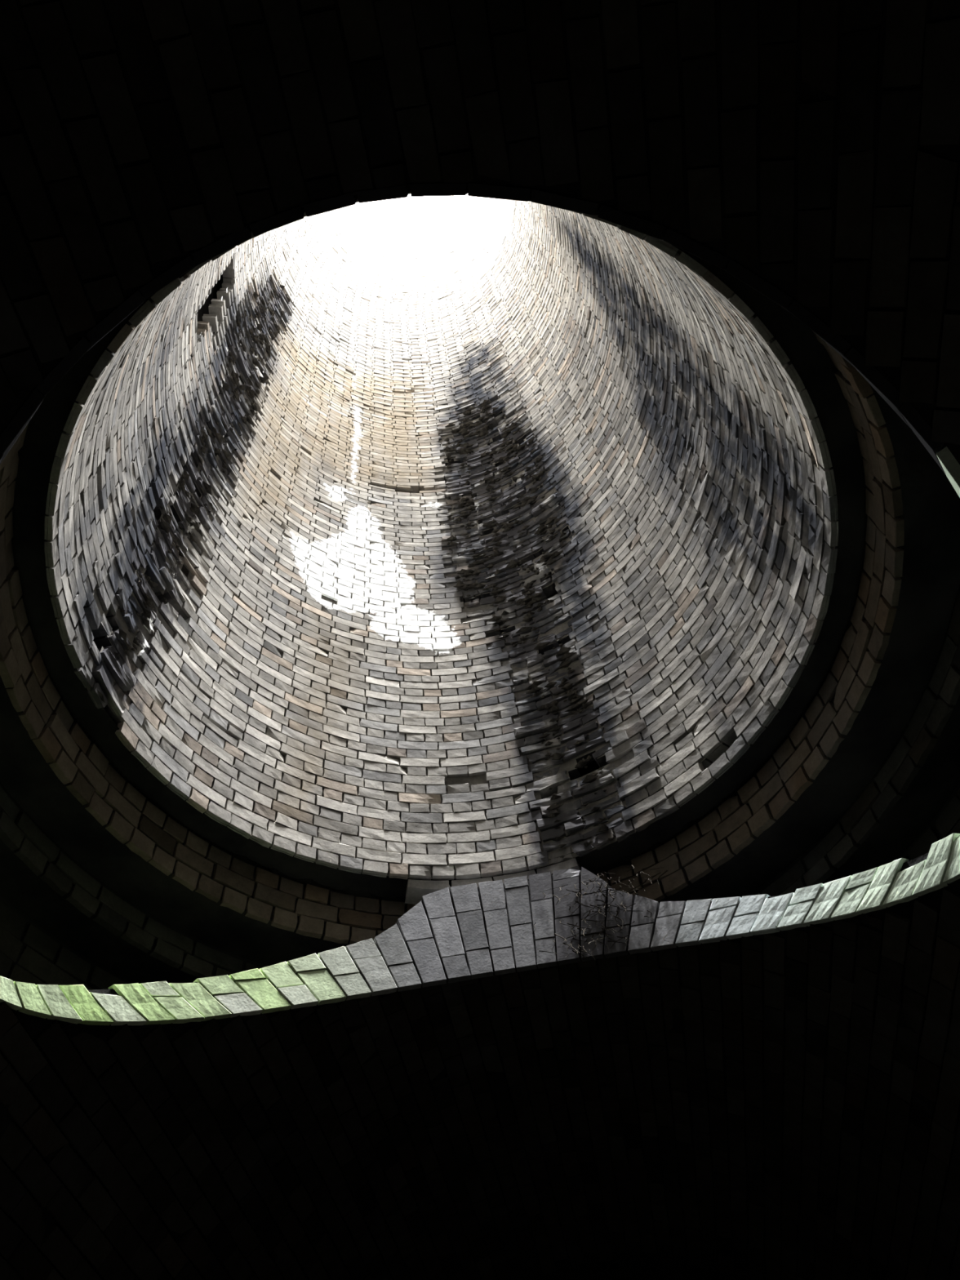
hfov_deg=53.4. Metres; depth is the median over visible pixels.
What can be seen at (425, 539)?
wall
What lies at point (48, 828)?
wall
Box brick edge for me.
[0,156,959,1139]
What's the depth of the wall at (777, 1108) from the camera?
3.25 m
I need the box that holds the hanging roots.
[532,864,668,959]
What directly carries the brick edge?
attached to the wall at (777, 1108)
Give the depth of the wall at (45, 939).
4.09 m
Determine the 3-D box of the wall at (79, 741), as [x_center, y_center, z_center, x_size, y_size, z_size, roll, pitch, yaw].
[-0.108,-0.043,3.794,3.430,0.320,3.501,-6,-57,0]
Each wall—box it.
[0,0,959,1279]
[0,244,904,944]
[0,385,959,977]
[0,694,959,990]
[44,191,838,904]

